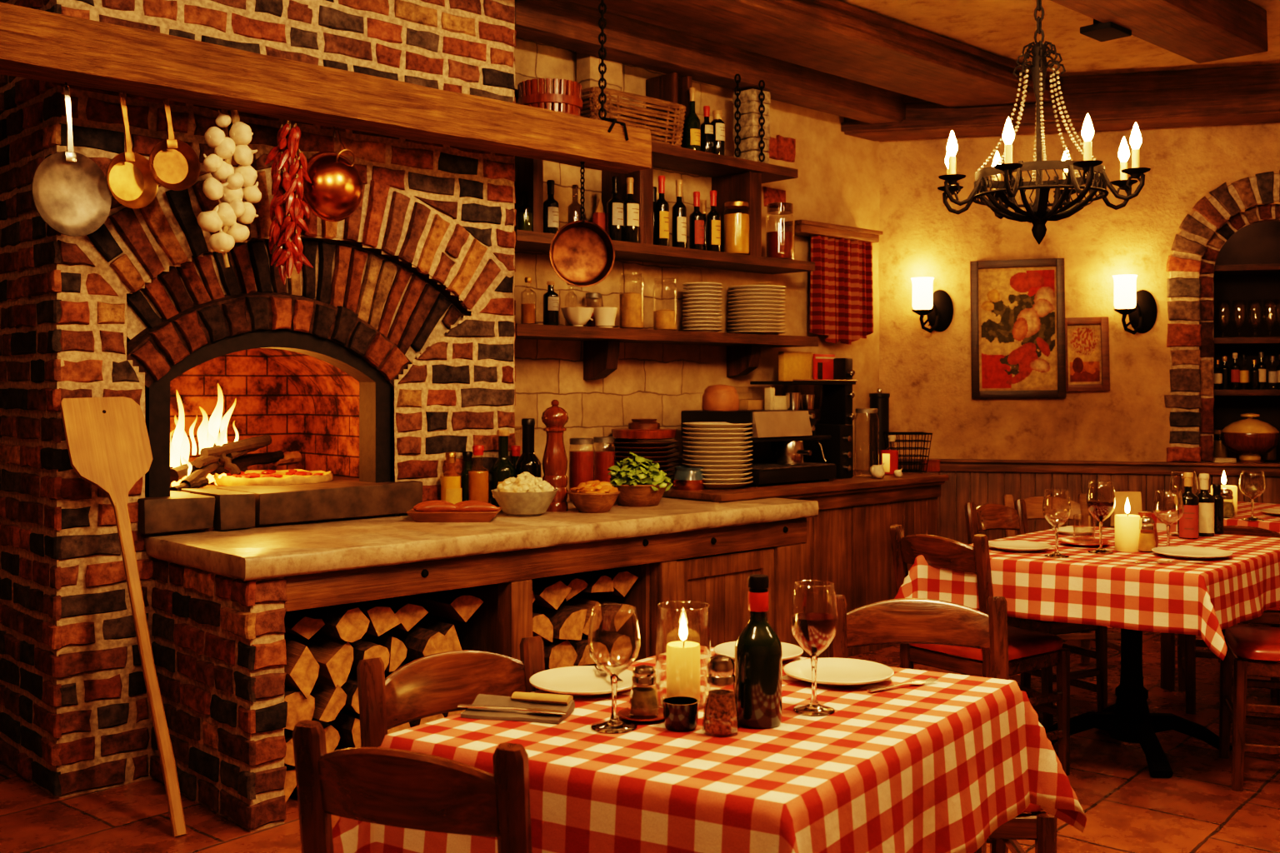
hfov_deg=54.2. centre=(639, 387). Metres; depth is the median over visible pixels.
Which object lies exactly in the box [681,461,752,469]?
dinner plate
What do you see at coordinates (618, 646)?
log
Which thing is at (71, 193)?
frying pan
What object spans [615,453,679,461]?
plate
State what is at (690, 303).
dinner plate
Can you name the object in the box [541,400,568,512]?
pepper mill
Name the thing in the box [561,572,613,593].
log
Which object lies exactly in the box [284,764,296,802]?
log
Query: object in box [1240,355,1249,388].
bottle
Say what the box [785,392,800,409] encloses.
steel cup
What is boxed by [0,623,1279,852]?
floor
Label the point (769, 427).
espresso machine
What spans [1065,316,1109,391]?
framed painting
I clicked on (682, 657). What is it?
pillar candle
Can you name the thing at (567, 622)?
log
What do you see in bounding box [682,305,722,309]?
dinner plate
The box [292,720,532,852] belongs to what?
dining chair
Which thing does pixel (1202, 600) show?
tablecloth
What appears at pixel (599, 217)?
bottle
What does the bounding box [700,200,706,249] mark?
wine bottle
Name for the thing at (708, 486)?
dinner plate
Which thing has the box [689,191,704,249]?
wine bottle
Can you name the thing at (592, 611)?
bowl
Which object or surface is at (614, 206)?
wine bottle
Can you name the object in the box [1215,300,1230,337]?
glass
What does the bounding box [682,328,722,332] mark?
dinner plate
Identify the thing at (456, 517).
wooden tray
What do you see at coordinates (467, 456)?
oil bottle
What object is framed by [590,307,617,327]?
cup
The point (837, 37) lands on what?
ceiling beam
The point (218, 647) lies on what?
counter base
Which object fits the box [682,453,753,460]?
dinner plate
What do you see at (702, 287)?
dinner plate
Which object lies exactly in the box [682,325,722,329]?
dinner plate
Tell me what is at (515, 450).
oil bottle
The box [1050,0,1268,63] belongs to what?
ceiling beam
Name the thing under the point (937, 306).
wall sconce
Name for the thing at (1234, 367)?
bottle
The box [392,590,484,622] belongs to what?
log
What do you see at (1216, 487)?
bottle
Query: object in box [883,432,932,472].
wire basket
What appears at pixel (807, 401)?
steel cup
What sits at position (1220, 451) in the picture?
storage jar
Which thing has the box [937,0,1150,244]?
chandelier
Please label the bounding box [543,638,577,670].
log
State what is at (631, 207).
wine bottle
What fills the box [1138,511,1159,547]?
shaker
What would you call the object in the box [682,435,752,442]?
dinner plate
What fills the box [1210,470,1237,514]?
pillar candle
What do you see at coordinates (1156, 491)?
bowl
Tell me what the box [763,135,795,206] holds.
brick
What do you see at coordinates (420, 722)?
log
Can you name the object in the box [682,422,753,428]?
dinner plate
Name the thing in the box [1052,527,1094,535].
dinner plate
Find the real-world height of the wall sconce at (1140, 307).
0.332 m
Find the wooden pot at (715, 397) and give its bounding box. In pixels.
[701,385,739,410]
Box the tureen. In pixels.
[1220,413,1279,463]
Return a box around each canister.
[854,408,879,476]
[869,388,889,466]
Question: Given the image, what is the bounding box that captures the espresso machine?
[680,410,835,486]
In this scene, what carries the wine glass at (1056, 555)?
on the tablecloth at (1202, 600)
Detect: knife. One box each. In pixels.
[457,704,567,714]
[1156,561,1213,564]
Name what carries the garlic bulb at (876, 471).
on the counter at (848, 542)
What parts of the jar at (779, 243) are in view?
lid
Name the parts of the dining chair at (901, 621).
post, crest rail, post, seat frame, seat, leg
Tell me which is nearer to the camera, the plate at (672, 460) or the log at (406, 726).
the log at (406, 726)
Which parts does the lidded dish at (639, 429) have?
lid, dish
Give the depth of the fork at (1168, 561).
3.88 m
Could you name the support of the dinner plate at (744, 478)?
on the dinner plate at (708, 486)
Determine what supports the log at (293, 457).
on the log at (248, 460)
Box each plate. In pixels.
[529,665,636,696]
[610,445,679,451]
[610,449,679,456]
[611,440,678,447]
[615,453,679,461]
[615,458,679,465]
[615,462,679,469]
[659,467,674,473]
[665,471,674,477]
[681,426,752,433]
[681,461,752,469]
[682,282,721,286]
[682,290,722,294]
[682,294,722,298]
[682,297,722,302]
[682,301,722,305]
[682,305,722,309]
[682,309,721,313]
[682,313,722,317]
[682,316,722,320]
[682,320,721,324]
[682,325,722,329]
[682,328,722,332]
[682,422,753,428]
[682,431,753,437]
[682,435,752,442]
[682,440,752,446]
[682,444,753,451]
[682,449,753,455]
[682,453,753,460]
[682,457,753,464]
[683,285,722,290]
[700,466,752,474]
[701,471,752,479]
[702,475,753,483]
[703,480,753,489]
[713,641,803,662]
[727,289,784,293]
[727,296,785,300]
[727,300,785,304]
[727,304,785,308]
[727,308,785,312]
[727,315,784,319]
[727,319,784,324]
[727,323,785,327]
[727,327,784,331]
[727,330,785,334]
[728,285,785,289]
[728,292,785,297]
[728,311,785,315]
[783,658,894,687]
[988,540,1052,552]
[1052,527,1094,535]
[1151,546,1232,559]
[1260,508,1279,515]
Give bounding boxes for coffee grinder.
[750,358,857,424]
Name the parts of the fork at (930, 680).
handle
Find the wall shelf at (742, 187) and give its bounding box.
[514,154,814,274]
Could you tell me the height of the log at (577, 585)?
0.083 m
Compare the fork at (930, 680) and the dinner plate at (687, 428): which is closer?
the fork at (930, 680)
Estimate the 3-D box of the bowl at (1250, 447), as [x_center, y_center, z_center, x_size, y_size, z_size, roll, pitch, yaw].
[3.494,0.347,7.159,0.304,0.175,0.304,0,0,0]
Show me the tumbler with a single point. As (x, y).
(1081, 540)
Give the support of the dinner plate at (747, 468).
on the dinner plate at (743, 474)
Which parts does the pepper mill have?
knob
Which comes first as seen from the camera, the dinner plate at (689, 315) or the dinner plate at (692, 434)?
the dinner plate at (692, 434)
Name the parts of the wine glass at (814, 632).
stem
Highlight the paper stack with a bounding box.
[764,388,786,409]
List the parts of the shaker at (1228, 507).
glass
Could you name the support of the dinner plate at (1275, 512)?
on the tablecloth at (1271, 522)
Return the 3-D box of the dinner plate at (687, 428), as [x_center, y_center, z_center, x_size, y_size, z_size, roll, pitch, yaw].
[0.356,0.199,5.755,0.325,0.029,0.325,0,0,6]
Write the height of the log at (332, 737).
0.100 m
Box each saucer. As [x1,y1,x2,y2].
[617,707,663,722]
[1058,538,1109,547]
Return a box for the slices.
[570,480,618,497]
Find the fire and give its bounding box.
[170,395,238,475]
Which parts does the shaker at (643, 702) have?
glass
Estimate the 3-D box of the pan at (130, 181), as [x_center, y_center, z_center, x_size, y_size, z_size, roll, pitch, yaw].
[-1.573,-0.748,3.855,0.040,0.395,0.174,0,0,35]
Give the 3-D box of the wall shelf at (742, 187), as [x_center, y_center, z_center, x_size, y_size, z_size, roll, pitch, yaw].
[0.103,-0.853,6.033,1.985,0.474,0.299,0,0,-43]
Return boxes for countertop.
[144,494,818,581]
[662,469,949,501]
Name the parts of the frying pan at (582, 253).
chain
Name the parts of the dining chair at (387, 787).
post, crest rail, post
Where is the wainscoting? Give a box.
[901,470,1279,611]
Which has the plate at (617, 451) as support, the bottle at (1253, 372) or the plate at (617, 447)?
the plate at (617, 447)
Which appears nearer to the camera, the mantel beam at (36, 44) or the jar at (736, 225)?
the mantel beam at (36, 44)
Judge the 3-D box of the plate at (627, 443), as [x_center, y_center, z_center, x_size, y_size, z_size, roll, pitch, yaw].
[0.019,0.267,5.925,0.331,0.025,0.331,0,0,33]
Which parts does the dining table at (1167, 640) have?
leg, leg, leg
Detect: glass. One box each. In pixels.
[587,604,640,734]
[655,600,710,709]
[790,580,838,715]
[1042,489,1070,558]
[1085,480,1115,554]
[1152,490,1184,546]
[1169,470,1198,536]
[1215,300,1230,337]
[1231,300,1246,337]
[1239,470,1265,520]
[1247,300,1262,337]
[1262,300,1277,336]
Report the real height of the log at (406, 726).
0.105 m
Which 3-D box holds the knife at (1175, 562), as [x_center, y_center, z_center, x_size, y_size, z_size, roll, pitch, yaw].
[1.686,0.542,3.869,0.171,0.005,0.017,0,0,0]
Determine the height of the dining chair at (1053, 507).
0.803 m
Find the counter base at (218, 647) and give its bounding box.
[150,518,806,832]
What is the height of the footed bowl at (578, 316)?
0.083 m
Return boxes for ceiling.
[838,0,1279,76]
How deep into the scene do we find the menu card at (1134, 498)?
4.87 m
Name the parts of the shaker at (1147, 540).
glass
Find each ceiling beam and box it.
[515,0,906,124]
[566,0,1063,108]
[840,64,1279,140]
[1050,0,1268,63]
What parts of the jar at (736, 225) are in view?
lid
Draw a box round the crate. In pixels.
[919,459,940,471]
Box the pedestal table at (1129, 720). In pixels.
[1045,628,1231,778]
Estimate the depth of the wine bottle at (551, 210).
5.47 m
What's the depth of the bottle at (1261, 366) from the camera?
7.25 m
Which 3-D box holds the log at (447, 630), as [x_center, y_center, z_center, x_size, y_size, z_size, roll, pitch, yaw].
[-0.793,0.879,4.468,0.425,0.122,0.091,0,0,43]
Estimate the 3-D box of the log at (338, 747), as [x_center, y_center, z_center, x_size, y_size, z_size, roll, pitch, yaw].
[-0.978,1.242,4.266,0.156,0.114,0.426,0,0,-45]
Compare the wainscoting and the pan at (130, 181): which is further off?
the wainscoting
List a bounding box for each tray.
[405,506,502,522]
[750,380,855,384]
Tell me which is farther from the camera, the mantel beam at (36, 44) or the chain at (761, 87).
the chain at (761, 87)
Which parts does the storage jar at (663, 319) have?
lid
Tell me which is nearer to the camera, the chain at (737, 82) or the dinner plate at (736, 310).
the chain at (737, 82)
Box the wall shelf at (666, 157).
[651,141,798,183]
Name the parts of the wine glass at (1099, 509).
stem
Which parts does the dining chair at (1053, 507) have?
post, crest rail, post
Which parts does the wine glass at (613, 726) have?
stem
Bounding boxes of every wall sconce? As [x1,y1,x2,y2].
[910,277,953,333]
[1112,275,1157,334]
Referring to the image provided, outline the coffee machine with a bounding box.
[803,424,853,478]
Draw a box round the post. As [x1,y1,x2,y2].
[645,72,691,147]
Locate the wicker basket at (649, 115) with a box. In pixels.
[580,86,685,147]
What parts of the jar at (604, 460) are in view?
lid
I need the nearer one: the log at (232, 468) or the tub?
the log at (232, 468)
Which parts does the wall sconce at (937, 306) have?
lamp shade, scroll arm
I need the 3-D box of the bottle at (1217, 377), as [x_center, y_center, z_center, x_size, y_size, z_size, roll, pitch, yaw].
[3.374,-0.074,7.302,0.052,0.173,0.053,0,0,14]
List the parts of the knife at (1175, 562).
handle, blade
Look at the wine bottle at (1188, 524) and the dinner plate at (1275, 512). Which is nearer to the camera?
the wine bottle at (1188, 524)
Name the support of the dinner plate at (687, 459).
on the dinner plate at (688, 464)
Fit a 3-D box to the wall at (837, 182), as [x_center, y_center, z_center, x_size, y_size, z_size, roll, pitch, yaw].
[-2.921,-0.220,3.900,11.750,3.060,0.760,0,0,-43]
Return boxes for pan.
[31,82,111,236]
[105,91,158,209]
[149,98,199,190]
[549,161,614,287]
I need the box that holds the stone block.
[576,51,622,119]
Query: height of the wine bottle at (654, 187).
0.293 m
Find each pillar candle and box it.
[666,615,699,701]
[1115,499,1139,552]
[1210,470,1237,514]
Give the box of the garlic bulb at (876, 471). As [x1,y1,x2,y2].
[870,462,884,478]
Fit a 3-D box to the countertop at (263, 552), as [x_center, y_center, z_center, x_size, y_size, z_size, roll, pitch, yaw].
[-0.540,0.530,4.909,2.653,0.070,1.052,0,0,-43]
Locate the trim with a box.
[899,458,1279,476]
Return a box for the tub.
[516,78,582,115]
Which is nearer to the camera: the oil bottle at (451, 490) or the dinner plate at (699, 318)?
the oil bottle at (451, 490)
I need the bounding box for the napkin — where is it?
[460,691,574,724]
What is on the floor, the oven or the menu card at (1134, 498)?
the oven
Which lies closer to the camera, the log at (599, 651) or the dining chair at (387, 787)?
the dining chair at (387, 787)
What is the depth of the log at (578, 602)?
4.76 m
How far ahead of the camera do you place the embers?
4.73 m
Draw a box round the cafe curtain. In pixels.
[780,220,882,344]
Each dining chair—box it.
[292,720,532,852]
[356,635,544,747]
[827,595,1056,852]
[889,525,1069,775]
[964,500,1107,729]
[1002,494,1120,664]
[1177,525,1279,714]
[1219,625,1279,791]
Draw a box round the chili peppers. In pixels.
[265,120,313,284]
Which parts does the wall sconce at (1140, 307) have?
lamp shade, scroll arm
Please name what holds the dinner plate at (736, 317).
on the dinner plate at (748, 321)
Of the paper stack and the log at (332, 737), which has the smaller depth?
the log at (332, 737)
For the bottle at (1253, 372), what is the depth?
7.24 m
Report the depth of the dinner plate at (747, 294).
6.41 m
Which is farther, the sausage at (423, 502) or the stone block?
the stone block
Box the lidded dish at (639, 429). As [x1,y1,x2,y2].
[611,419,676,439]
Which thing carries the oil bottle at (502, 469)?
on the countertop at (263, 552)
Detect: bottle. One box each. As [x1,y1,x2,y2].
[440,452,461,504]
[460,451,472,501]
[468,445,489,503]
[490,430,515,510]
[510,445,520,466]
[515,418,541,478]
[516,190,532,231]
[520,277,535,324]
[543,180,559,234]
[543,281,559,325]
[565,283,576,325]
[567,185,582,223]
[592,200,606,231]
[606,176,623,241]
[622,177,639,243]
[653,186,656,244]
[654,175,669,246]
[671,179,686,248]
[685,87,700,150]
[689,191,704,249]
[700,105,713,153]
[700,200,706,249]
[705,190,720,251]
[710,110,724,154]
[735,574,781,729]
[886,435,897,449]
[1177,472,1199,539]
[1197,473,1214,536]
[1212,484,1223,534]
[1213,360,1222,383]
[1220,356,1229,389]
[1230,353,1239,389]
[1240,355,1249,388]
[1249,360,1259,389]
[1256,351,1266,389]
[1268,355,1277,383]
[1275,354,1279,389]
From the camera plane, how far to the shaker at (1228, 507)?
5.23 m
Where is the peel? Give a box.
[60,396,186,837]
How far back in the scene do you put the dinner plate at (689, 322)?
6.13 m
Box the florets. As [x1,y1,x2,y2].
[492,471,554,498]
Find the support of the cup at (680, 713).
on the tablecloth at (938, 767)
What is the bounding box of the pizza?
[213,469,333,486]
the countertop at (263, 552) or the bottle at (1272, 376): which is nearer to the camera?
the countertop at (263, 552)
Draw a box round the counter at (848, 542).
[662,469,949,658]
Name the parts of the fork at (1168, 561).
handle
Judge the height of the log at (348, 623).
0.112 m
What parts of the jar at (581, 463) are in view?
lid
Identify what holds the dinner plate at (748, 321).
on the dinner plate at (739, 325)
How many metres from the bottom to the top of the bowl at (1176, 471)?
0.136 m
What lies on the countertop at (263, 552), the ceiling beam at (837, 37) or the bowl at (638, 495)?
the bowl at (638, 495)
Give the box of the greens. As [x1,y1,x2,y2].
[607,451,672,491]
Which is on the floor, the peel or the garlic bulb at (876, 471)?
the peel
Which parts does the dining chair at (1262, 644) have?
leg, leg, seat, seat frame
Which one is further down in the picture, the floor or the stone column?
the floor
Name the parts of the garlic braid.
garlic bulb, garlic bulb, garlic bulb, garlic bulb, garlic bulb, garlic bulb, garlic bulb, garlic bulb, garlic bulb, stem, garlic bulb, garlic bulb, garlic bulb, garlic bulb, garlic bulb, garlic bulb, garlic bulb, garlic bulb, garlic bulb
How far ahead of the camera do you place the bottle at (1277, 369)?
7.24 m
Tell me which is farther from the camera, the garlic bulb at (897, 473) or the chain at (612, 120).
the garlic bulb at (897, 473)
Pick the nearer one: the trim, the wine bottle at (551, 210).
the wine bottle at (551, 210)
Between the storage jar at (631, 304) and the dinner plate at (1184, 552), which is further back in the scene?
the storage jar at (631, 304)
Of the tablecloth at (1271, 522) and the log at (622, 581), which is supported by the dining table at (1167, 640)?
the tablecloth at (1271, 522)
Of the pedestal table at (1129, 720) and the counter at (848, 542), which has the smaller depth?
the pedestal table at (1129, 720)
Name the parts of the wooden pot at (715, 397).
lid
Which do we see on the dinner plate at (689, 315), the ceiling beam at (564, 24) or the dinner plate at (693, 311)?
the dinner plate at (693, 311)
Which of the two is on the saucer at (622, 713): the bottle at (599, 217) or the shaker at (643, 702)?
the shaker at (643, 702)
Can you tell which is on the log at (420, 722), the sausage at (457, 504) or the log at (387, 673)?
the log at (387, 673)
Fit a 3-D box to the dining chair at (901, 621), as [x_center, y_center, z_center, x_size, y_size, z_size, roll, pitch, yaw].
[0.657,0.907,2.826,0.440,0.808,0.503,0,0,4]
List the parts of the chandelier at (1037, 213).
bulb, bulb, arm, arm, bulb, bead chain, bulb, bead chain, bead chain, arm, arm, bead chain, chain, central stem, bead chain, arm, bead chain, bulb, bead chain, arm, bead chain, bulb, arm, arm, bulb, bulb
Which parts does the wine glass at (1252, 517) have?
stem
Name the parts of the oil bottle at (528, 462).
bottle glass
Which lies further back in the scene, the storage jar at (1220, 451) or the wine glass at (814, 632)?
the storage jar at (1220, 451)
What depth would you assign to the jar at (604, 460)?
5.57 m
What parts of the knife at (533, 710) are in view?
handle, blade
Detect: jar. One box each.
[568,437,594,503]
[585,292,601,327]
[592,436,614,482]
[619,273,644,329]
[652,277,677,330]
[724,200,749,254]
[765,202,794,259]
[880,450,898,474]
[1213,430,1228,458]
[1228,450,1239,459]
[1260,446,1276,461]
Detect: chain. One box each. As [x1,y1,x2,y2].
[598,0,628,140]
[734,74,740,157]
[758,80,764,161]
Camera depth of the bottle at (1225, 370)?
7.30 m
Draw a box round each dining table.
[974,840,986,852]
[1160,625,1279,705]
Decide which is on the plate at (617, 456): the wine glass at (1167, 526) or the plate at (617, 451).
the plate at (617, 451)
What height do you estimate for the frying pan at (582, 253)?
0.523 m
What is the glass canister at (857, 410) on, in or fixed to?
on the counter at (848, 542)
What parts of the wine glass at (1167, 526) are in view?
stem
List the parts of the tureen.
lid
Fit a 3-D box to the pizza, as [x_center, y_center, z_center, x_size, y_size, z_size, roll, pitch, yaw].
[-1.439,0.352,4.919,0.455,0.044,0.453,0,0,32]
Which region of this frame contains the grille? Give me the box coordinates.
[747,462,834,469]
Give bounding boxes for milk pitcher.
[776,440,804,464]
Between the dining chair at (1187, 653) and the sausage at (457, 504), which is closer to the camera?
the sausage at (457, 504)
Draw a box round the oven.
[0,0,516,799]
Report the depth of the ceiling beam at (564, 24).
6.02 m
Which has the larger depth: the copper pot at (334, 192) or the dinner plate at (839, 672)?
the copper pot at (334, 192)
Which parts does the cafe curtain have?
cornice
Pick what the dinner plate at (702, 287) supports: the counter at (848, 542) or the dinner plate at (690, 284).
the dinner plate at (690, 284)
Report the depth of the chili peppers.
4.16 m
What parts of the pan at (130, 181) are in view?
handle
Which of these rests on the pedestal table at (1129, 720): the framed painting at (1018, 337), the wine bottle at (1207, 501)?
the wine bottle at (1207, 501)
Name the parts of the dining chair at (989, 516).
post, crest rail, post, leg, seat frame, leg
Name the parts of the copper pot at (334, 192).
ring handle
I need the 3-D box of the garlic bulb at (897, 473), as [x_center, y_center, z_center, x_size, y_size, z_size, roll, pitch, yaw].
[1.322,0.439,6.396,0.045,0.049,0.047,0,0,-8]
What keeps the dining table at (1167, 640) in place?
on the floor
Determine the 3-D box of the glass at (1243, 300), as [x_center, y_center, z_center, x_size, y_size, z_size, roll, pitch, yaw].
[3.491,-0.398,7.283,0.080,0.220,0.080,0,0,0]
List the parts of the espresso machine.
panel, shelf plate, knob, knob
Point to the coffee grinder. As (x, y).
(832, 398)
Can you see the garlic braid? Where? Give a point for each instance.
(232, 208)
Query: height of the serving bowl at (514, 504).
0.099 m
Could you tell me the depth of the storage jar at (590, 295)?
5.79 m
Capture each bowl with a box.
[490,488,557,516]
[560,306,594,326]
[566,490,620,513]
[587,604,640,676]
[612,483,669,506]
[672,465,705,490]
[790,580,838,656]
[1042,489,1070,528]
[1085,480,1115,519]
[1152,490,1184,525]
[1169,470,1198,504]
[1220,432,1279,463]
[1239,470,1265,499]
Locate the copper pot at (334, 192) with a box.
[302,126,363,221]
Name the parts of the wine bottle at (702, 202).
bottle glass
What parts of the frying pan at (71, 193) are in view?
handle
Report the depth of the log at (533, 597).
4.57 m
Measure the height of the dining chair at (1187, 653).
0.783 m
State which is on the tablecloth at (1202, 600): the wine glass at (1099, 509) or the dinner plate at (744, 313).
the wine glass at (1099, 509)
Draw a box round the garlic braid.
[197,110,261,267]
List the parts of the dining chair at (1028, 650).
post, crest rail, post, seat frame, seat, leg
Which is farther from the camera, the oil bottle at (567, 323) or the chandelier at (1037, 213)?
the oil bottle at (567, 323)
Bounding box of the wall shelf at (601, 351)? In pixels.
[515,323,818,379]
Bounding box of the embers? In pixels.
[171,473,226,486]
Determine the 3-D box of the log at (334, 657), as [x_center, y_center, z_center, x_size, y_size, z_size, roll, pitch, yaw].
[-1.100,0.885,4.107,0.426,0.156,0.108,0,0,44]
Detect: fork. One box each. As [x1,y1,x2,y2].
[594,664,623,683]
[866,677,938,692]
[1133,560,1172,563]
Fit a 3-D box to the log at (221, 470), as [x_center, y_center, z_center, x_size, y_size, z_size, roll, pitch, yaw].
[-1.668,0.333,4.863,0.063,0.076,0.409,0,0,17]
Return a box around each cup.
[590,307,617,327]
[662,696,699,732]
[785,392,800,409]
[800,395,814,409]
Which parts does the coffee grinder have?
tray rail, knob, knob, knob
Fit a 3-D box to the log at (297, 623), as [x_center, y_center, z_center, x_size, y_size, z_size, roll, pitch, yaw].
[-1.180,0.762,4.110,0.119,0.079,0.424,-1,1,-40]
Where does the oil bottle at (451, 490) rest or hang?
on the countertop at (263, 552)
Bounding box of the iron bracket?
[1080,19,1131,41]
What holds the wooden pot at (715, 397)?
on the espresso machine
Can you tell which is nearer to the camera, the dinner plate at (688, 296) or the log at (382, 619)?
the log at (382, 619)
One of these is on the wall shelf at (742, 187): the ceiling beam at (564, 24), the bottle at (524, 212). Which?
the bottle at (524, 212)
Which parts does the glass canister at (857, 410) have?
lid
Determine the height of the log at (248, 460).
0.065 m
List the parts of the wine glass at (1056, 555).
stem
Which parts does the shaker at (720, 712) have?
glass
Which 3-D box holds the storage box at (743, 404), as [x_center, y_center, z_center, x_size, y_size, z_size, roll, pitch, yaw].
[0.573,0.087,6.324,0.220,0.050,0.130,0,0,-43]
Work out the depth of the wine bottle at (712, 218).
6.12 m
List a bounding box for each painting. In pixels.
[970,258,1065,399]
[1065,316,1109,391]
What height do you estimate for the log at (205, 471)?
0.108 m
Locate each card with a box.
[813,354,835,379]
[1110,491,1142,526]
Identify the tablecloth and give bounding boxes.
[332,645,1086,852]
[894,525,1279,661]
[1151,501,1279,533]
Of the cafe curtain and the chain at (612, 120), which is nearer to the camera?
the chain at (612, 120)
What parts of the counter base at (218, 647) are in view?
post, rail, post, door, post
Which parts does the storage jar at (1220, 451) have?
lid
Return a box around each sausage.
[413,500,450,509]
[415,501,457,512]
[454,500,484,506]
[455,501,499,512]
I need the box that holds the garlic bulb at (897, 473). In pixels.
[894,468,902,477]
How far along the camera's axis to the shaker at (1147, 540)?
4.14 m
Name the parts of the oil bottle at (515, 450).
bottle glass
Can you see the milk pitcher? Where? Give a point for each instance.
(787, 452)
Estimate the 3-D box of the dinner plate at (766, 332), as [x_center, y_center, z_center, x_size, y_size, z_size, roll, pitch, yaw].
[0.608,-0.279,6.510,0.301,0.019,0.301,0,0,31]
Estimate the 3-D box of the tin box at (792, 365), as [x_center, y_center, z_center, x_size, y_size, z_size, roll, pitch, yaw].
[0.835,-0.111,6.689,0.246,0.156,0.040,0,0,-43]
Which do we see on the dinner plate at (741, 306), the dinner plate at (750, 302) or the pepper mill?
the dinner plate at (750, 302)
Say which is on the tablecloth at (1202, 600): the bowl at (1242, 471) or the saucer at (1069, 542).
the saucer at (1069, 542)
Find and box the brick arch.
[1164,170,1279,462]
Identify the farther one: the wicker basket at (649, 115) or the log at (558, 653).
the wicker basket at (649, 115)
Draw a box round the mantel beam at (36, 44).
[0,1,651,173]
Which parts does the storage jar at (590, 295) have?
lid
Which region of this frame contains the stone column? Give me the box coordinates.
[732,88,770,164]
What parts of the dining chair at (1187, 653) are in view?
leg, post, crest rail, seat frame, seat, leg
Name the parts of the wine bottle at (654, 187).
bottle glass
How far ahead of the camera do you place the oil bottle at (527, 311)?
5.39 m
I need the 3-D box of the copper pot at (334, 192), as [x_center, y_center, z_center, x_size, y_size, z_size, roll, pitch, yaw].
[-1.048,-0.754,4.341,0.093,0.350,0.246,0,0,41]
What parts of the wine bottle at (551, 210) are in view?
bottle glass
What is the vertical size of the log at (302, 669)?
0.170 m
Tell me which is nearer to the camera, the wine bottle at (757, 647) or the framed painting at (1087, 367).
the wine bottle at (757, 647)
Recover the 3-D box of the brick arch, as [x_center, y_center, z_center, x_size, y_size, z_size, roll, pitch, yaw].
[3.567,-0.393,7.043,1.167,1.645,0.190,0,0,14]
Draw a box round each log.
[170,455,243,484]
[170,476,209,491]
[179,462,220,487]
[193,455,219,468]
[200,435,271,456]
[209,466,247,475]
[213,443,241,475]
[225,448,259,459]
[231,450,284,467]
[271,451,301,465]
[284,610,324,639]
[284,632,353,688]
[284,638,319,699]
[284,685,314,730]
[284,728,294,765]
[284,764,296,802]
[298,604,369,642]
[310,682,346,722]
[311,718,339,753]
[317,633,389,670]
[325,711,360,748]
[335,745,345,750]
[340,673,359,714]
[340,707,410,734]
[345,601,400,636]
[350,662,406,678]
[360,634,407,672]
[364,598,428,631]
[383,625,449,660]
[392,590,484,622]
[402,658,412,664]
[409,714,444,727]
[415,618,462,651]
[442,710,461,718]
[531,578,571,609]
[532,590,534,603]
[532,604,587,639]
[532,612,553,642]
[542,575,588,601]
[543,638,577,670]
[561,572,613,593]
[561,598,601,634]
[568,639,609,665]
[571,595,634,631]
[581,629,631,665]
[585,569,638,596]
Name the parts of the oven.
mouth frame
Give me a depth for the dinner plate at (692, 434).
5.63 m
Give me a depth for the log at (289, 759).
3.88 m
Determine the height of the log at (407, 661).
0.097 m
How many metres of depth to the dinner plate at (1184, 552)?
4.06 m
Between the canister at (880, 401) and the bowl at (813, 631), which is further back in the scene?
the canister at (880, 401)
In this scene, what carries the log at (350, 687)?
on the log at (347, 727)
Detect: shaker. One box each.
[628,665,659,717]
[702,655,739,734]
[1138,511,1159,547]
[1138,516,1156,553]
[1220,488,1235,518]
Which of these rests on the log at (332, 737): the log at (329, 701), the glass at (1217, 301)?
the log at (329, 701)
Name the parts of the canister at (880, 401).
knob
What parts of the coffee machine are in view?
knob, knob, knob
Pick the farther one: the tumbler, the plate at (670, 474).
the plate at (670, 474)
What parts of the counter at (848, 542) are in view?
moulding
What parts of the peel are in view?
blade, handle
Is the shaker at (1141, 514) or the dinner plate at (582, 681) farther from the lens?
the shaker at (1141, 514)
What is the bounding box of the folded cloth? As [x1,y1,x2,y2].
[1212,458,1236,462]
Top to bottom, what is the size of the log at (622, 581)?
0.103 m
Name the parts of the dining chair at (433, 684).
post, crest rail, post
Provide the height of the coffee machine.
0.269 m
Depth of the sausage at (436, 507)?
4.63 m
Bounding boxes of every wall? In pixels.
[56,37,879,501]
[878,122,1279,537]
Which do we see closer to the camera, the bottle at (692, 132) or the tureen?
the bottle at (692, 132)
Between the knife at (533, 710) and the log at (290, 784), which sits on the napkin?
the knife at (533, 710)
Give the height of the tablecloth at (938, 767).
0.296 m
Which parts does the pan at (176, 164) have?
handle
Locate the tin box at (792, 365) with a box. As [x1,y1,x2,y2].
[778,351,813,380]
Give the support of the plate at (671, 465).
on the plate at (672, 469)
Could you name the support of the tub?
on the wall shelf at (666, 157)
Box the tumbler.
[1073,514,1094,544]
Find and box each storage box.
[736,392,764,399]
[738,400,764,409]
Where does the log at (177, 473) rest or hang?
on the oven

